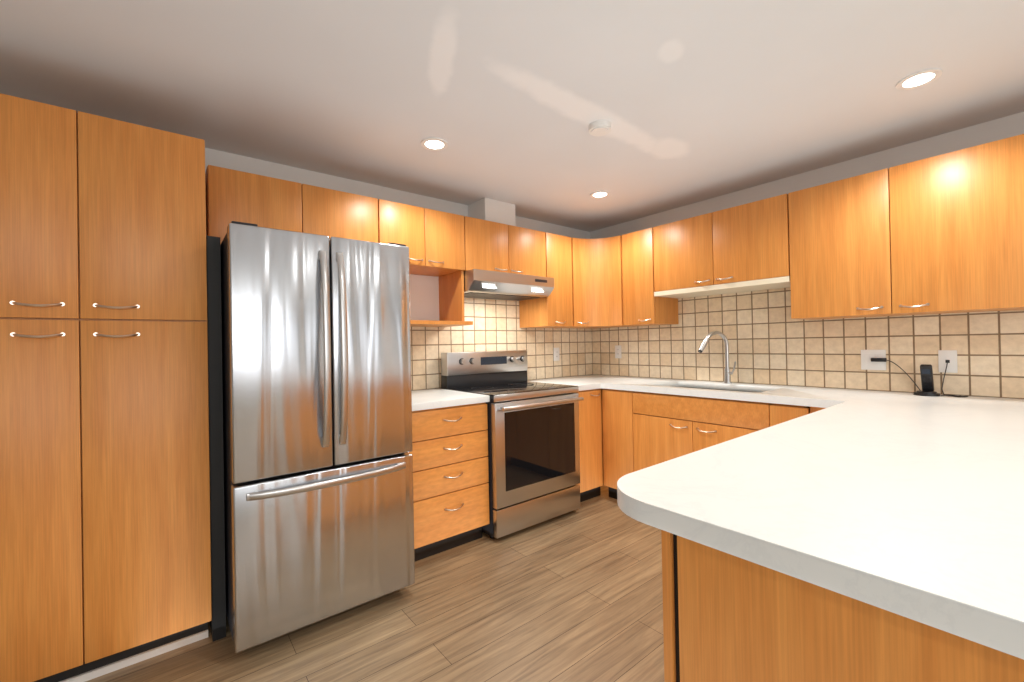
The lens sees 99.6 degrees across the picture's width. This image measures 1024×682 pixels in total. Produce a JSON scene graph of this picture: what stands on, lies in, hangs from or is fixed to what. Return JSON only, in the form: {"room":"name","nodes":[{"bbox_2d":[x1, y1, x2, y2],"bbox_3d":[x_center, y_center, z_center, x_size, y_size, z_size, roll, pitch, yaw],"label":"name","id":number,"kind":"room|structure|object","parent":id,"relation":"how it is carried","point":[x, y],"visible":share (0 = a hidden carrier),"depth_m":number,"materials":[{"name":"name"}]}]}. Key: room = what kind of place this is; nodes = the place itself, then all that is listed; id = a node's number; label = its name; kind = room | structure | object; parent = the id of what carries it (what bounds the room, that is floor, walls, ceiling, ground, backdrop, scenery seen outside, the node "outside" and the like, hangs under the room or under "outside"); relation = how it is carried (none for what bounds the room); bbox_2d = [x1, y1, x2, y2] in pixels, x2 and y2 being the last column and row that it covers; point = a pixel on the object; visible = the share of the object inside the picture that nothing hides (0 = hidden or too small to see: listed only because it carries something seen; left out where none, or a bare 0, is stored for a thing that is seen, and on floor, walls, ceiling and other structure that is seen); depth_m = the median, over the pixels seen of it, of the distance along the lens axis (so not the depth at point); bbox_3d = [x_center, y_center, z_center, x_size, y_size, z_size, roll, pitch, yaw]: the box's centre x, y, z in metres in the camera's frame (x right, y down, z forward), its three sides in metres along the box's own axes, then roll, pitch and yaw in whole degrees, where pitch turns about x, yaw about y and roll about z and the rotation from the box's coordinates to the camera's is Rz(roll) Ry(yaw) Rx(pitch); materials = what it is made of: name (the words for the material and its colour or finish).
{"room":"kitchen","nodes":[
{"label":"kitchen","id":0,"kind":"room"},
{"bbox_2d":[85,484,663,681],"bbox_3d":[0.314,1.279,-0.300,6.700,0.100,6.700,-1,0,-39],"label":"floor","id":1,"kind":"structure","parent":0,"point":[576,595],"depth_m":1.90,"materials":[{"name":"brown wood"}]},
{"bbox_2d":[0,93,225,681],"bbox_3d":[-1.737,0.220,1.823,0.818,2.120,0.649,-1,0,-39],"label":"pantry cabinet","id":2,"kind":"object","parent":1,"relation":"on","point":[112,540],"visible":1,"depth_m":1.62,"materials":[{"name":"brown wood"}]},
{"bbox_2d":[220,221,414,652],"bbox_3d":[-1.025,0.400,2.205,0.754,1.739,0.886,-1,0,-39],"label":"refrigerator","id":3,"kind":"object","parent":1,"relation":"on","point":[317,435],"visible":1,"depth_m":1.85,"materials":[{"name":"silver metal"}]},
{"bbox_2d":[408,402,488,560],"bbox_3d":[-0.551,0.828,2.761,0.572,0.871,0.649,-1,0,-39],"label":"base cabinet","id":4,"kind":"object","parent":1,"relation":"on","point":[449,452],"visible":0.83,"depth_m":2.54,"materials":[{"name":"brown wood"}]},
{"bbox_2d":[412,388,489,410],"bbox_3d":[-0.563,0.368,2.770,0.576,0.042,0.636,-1,0,-39],"label":"countertop","id":5,"kind":"structure","parent":4,"relation":"on","point":[430,399],"depth_m":2.62,"materials":[{"name":"stone"}]},
{"bbox_2d":[441,350,583,538],"bbox_3d":[0.011,0.666,3.134,0.762,1.180,0.724,-1,0,-39],"label":"range","id":6,"kind":"object","parent":1,"relation":"on","point":[533,454],"visible":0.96,"depth_m":2.92,"materials":[{"name":"silver metal"}]},
{"bbox_2d":[575,388,603,501],"bbox_3d":[0.642,0.812,3.718,0.940,0.871,0.649,-1,0,-39],"label":"base cabinet","id":7,"kind":"object","parent":1,"relation":"on","point":[591,444],"visible":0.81,"depth_m":3.32,"materials":[{"name":"brown wood"}]},
{"bbox_2d":[527,379,602,390],"bbox_3d":[0.377,0.355,3.511,0.282,0.042,0.656,-1,0,-39],"label":"countertop","id":8,"kind":"structure","parent":7,"relation":"on","point":[584,384],"depth_m":3.46,"materials":[{"name":"stone"}]},
{"bbox_2d":[602,388,629,498],"bbox_3d":[1.038,0.803,3.482,0.617,0.872,0.310,-1,0,-39],"label":"base cabinet","id":9,"kind":"object","parent":1,"relation":"on","point":[615,403],"depth_m":3.30,"materials":[{"name":"brown wood"}]},
{"bbox_2d":[630,391,761,472],"bbox_3d":[1.418,0.793,3.008,0.617,0.872,0.941,-1,0,-39],"label":"base cabinet","id":10,"kind":"object","parent":1,"relation":"on","point":[641,430],"depth_m":2.89,"materials":[{"name":"brown wood"}]},
{"bbox_2d":[549,375,1023,410],"bbox_3d":[1.617,0.327,2.718,0.661,0.042,3.446,-1,0,-39],"label":"countertop","id":11,"kind":"structure","parent":10,"relation":"on","point":[777,394],"depth_m":2.57,"materials":[{"name":"stone"}]},
{"bbox_2d":[698,331,735,383],"bbox_3d":[1.486,0.118,3.114,0.260,0.384,0.182,-1,0,-39],"label":"faucet","id":12,"kind":"object","parent":11,"relation":"on","point":[728,373],"visible":1,"depth_m":3.15,"materials":[{"name":"silver metal"}]},
{"bbox_2d":[687,387,751,391],"bbox_3d":[1.399,0.443,2.991,0.454,0.172,0.794,-1,0,-39],"label":"sink basin","id":13,"kind":"object","parent":11,"relation":"in","point":[719,389],"visible":0.04,"depth_m":3.17,"materials":[{"name":"silver metal"}]},
{"bbox_2d":[871,358,967,396],"bbox_3d":[2.212,0.195,2.376,0.147,0.195,0.402,-1,0,-39],"label":"cordless phone","id":14,"kind":"object","parent":11,"relation":"on","point":[927,380],"visible":0.98,"depth_m":2.33,"materials":[{"name":"black plastic"}]},
{"bbox_2d":[762,402,809,428],"bbox_3d":[1.764,0.784,2.577,0.617,0.872,0.199,-1,0,-39],"label":"base cabinet","id":15,"kind":"object","parent":1,"relation":"on","point":[773,414],"depth_m":2.42,"materials":[{"name":"brown wood"}]},
{"bbox_2d":[810,407,824,412],"bbox_3d":[1.940,0.779,2.374,0.596,0.872,0.331,-1,0,-39],"label":"base cabinet","id":16,"kind":"object","parent":1,"relation":"on","point":[812,409],"depth_m":2.30,"materials":[{"name":"brown wood"}]},
{"bbox_2d":[661,530,1023,681],"bbox_3d":[1.625,0.778,1.220,2.532,0.872,1.075,-1,0,-39],"label":"base cabinet","id":17,"kind":"object","parent":1,"relation":"on","point":[727,617],"depth_m":0.68,"materials":[{"name":"brown wood"}]},
{"bbox_2d":[617,399,1023,659],"bbox_3d":[1.306,0.323,1.067,1.890,0.042,1.260,-1,0,-39],"label":"countertop","id":18,"kind":"structure","parent":17,"relation":"on","point":[908,505],"depth_m":0.83,"materials":[{"name":"stone"}]},
{"bbox_2d":[205,148,589,390],"bbox_3d":[-1.774,0.121,2.281,6.700,2.325,0.100,-1,0,-39],"label":"wall","id":19,"kind":"structure","parent":0,"point":[217,158],"depth_m":2.82,"materials":[{"name":"paint"}]},
{"bbox_2d":[205,165,377,244],"bbox_3d":[-1.215,-0.650,2.434,0.830,0.378,0.377,-1,0,-39],"label":"upper cabinet","id":20,"kind":"object","parent":19,"relation":"attached to","point":[258,200],"visible":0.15,"depth_m":2.25,"materials":[{"name":"brown wood"}]},
{"bbox_2d":[378,199,472,326],"bbox_3d":[-0.634,-0.475,2.897,0.643,0.743,0.377,-1,0,-39],"label":"upper cabinet","id":21,"kind":"object","parent":19,"relation":"attached to","point":[432,240],"visible":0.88,"depth_m":2.87,"materials":[{"name":"brown wood"}]},
{"bbox_2d":[410,298,592,390],"bbox_3d":[-0.115,-0.078,3.549,2.318,0.843,0.001,-1,0,-39],"label":"tiles","id":22,"kind":"structure","parent":19,"relation":"attached to","point":[495,326],"depth_m":3.56,"materials":[{"name":"beige tile"}]},
{"bbox_2d":[553,348,559,360],"bbox_3d":[0.407,0.121,3.957,0.070,0.120,0.008,-1,0,-39],"label":"electrical outlet","id":23,"kind":"object","parent":22,"relation":"attached to","point":[556,353],"visible":1,"depth_m":3.95,"materials":[{"name":"white plastic"}]},
{"bbox_2d":[464,216,545,276],"bbox_3d":[-0.124,-0.669,3.310,0.753,0.371,0.377,-1,0,-39],"label":"upper cabinet","id":24,"kind":"object","parent":19,"relation":"attached to","point":[495,246],"visible":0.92,"depth_m":3.15,"materials":[{"name":"brown wood"}]},
{"bbox_2d":[468,198,515,225],"bbox_3d":[-0.157,-0.961,3.387,0.290,0.207,0.226,-1,0,-39],"label":"column","id":25,"kind":"structure","parent":24,"relation":"on","point":[492,210],"depth_m":3.29,"materials":[{"name":"paint"}]},
{"bbox_2d":[464,269,553,300],"bbox_3d":[-0.099,-0.408,3.284,0.749,0.145,0.439,-1,0,-39],"label":"hood vent","id":26,"kind":"object","parent":24,"relation":"attached to","point":[485,284],"visible":0.96,"depth_m":3.12,"materials":[{"name":"silver metal"}]},
{"bbox_2d":[519,232,572,327],"bbox_3d":[0.290,-0.488,3.638,0.290,0.743,0.377,-1,0,-39],"label":"upper cabinet","id":27,"kind":"object","parent":19,"relation":"attached to","point":[554,309],"visible":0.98,"depth_m":3.52,"materials":[{"name":"brown wood"}]},
{"bbox_2d":[555,235,633,328],"bbox_3d":[0.732,-0.495,3.831,0.630,0.743,0.630,-1,0,-39],"label":"upper cabinet","id":28,"kind":"object","parent":19,"relation":"attached to","point":[597,285],"visible":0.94,"depth_m":3.65,"materials":[{"name":"brown wood"}]},
{"bbox_2d":[0,0,1023,231],"bbox_3d":[0.268,-1.145,-0.286,6.700,0.100,6.700,-1,0,-39],"label":"ceiling","id":29,"kind":"structure","parent":0,"point":[691,101],"depth_m":1.81,"materials":[{"name":"paint"}]},
{"bbox_2d":[421,137,447,150],"bbox_3d":[-0.419,-1.063,2.341,0.144,0.006,0.144,-1,0,-39],"label":"recessed light","id":30,"kind":"object","parent":29,"relation":"in","point":[435,144],"visible":1,"depth_m":2.34,"materials":[{"name":"white plastic"}]},
{"bbox_2d":[590,191,609,197],"bbox_3d":[0.648,-1.078,3.189,0.144,0.006,0.144,-1,0,-39],"label":"recessed light","id":31,"kind":"object","parent":29,"relation":"in","point":[599,194],"visible":1,"depth_m":3.19,"materials":[{"name":"white plastic"}]},
{"bbox_2d":[589,120,610,135],"bbox_3d":[0.442,-1.067,2.177,0.110,0.034,0.110,-1,0,-39],"label":"smoke detector","id":32,"kind":"object","parent":29,"relation":"attached to","point":[600,128],"visible":1,"depth_m":2.15,"materials":[{"name":"white plastic"}]},
{"bbox_2d":[896,68,941,89],"bbox_3d":[1.722,-1.107,1.835,0.144,0.006,0.144,-1,0,-39],"label":"recessed light","id":33,"kind":"object","parent":29,"relation":"in","point":[919,79],"visible":1,"depth_m":1.83,"materials":[{"name":"white plastic"}]},
{"bbox_2d":[590,112,1023,398],"bbox_3d":[2.896,0.030,1.733,0.100,2.325,6.600,-1,0,-39],"label":"wall","id":34,"kind":"structure","parent":0,"point":[990,131],"depth_m":2.68,"materials":[{"name":"paint"}]},
{"bbox_2d":[622,228,678,325],"bbox_3d":[1.122,-0.505,3.547,0.377,0.743,0.288,-1,0,-39],"label":"upper cabinet","id":35,"kind":"object","parent":34,"relation":"attached to","point":[643,305],"visible":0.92,"depth_m":3.44,"materials":[{"name":"brown wood"}]},
{"bbox_2d":[653,194,789,298],"bbox_3d":[1.501,-0.620,3.073,0.377,0.533,0.923,-1,0,-39],"label":"upper cabinet","id":36,"kind":"object","parent":34,"relation":"attached to","point":[741,248],"visible":1,"depth_m":2.91,"materials":[{"name":"brown wood"}]},
{"bbox_2d":[592,287,1023,398],"bbox_3d":[1.868,-0.119,2.930,0.001,0.843,3.448,-1,0,-39],"label":"tiles","id":37,"kind":"structure","parent":34,"relation":"attached to","point":[771,341],"depth_m":2.83,"materials":[{"name":"beige tile"}]},
{"bbox_2d":[615,345,621,357],"bbox_3d":[0.986,0.101,4.024,0.008,0.120,0.070,-1,0,-39],"label":"electrical outlet","id":38,"kind":"object","parent":37,"relation":"attached to","point":[617,351],"visible":1,"depth_m":4.02,"materials":[{"name":"white plastic"}]},
{"bbox_2d":[861,350,885,369],"bbox_3d":[2.149,0.112,2.576,0.008,0.120,0.116,-1,0,-39],"label":"outlet","id":39,"kind":"object","parent":37,"relation":"attached to","point":[866,357],"visible":0.96,"depth_m":2.58,"materials":[{"name":"white plastic"}]},
{"bbox_2d":[938,350,957,372],"bbox_3d":[2.345,0.110,2.331,0.008,0.120,0.072,-1,0,-39],"label":"wall outlet","id":40,"kind":"object","parent":37,"relation":"attached to","point":[945,356],"visible":1,"depth_m":2.33,"materials":[{"name":"white plastic"}]},
{"bbox_2d":[788,134,1023,319],"bbox_3d":[2.099,-0.523,2.353,0.347,0.758,0.936,-1,0,-39],"label":"upper cabinet","id":41,"kind":"object","parent":34,"relation":"attached to","point":[942,234],"visible":1,"depth_m":2.16,"materials":[{"name":"brown wood"}]}
]}

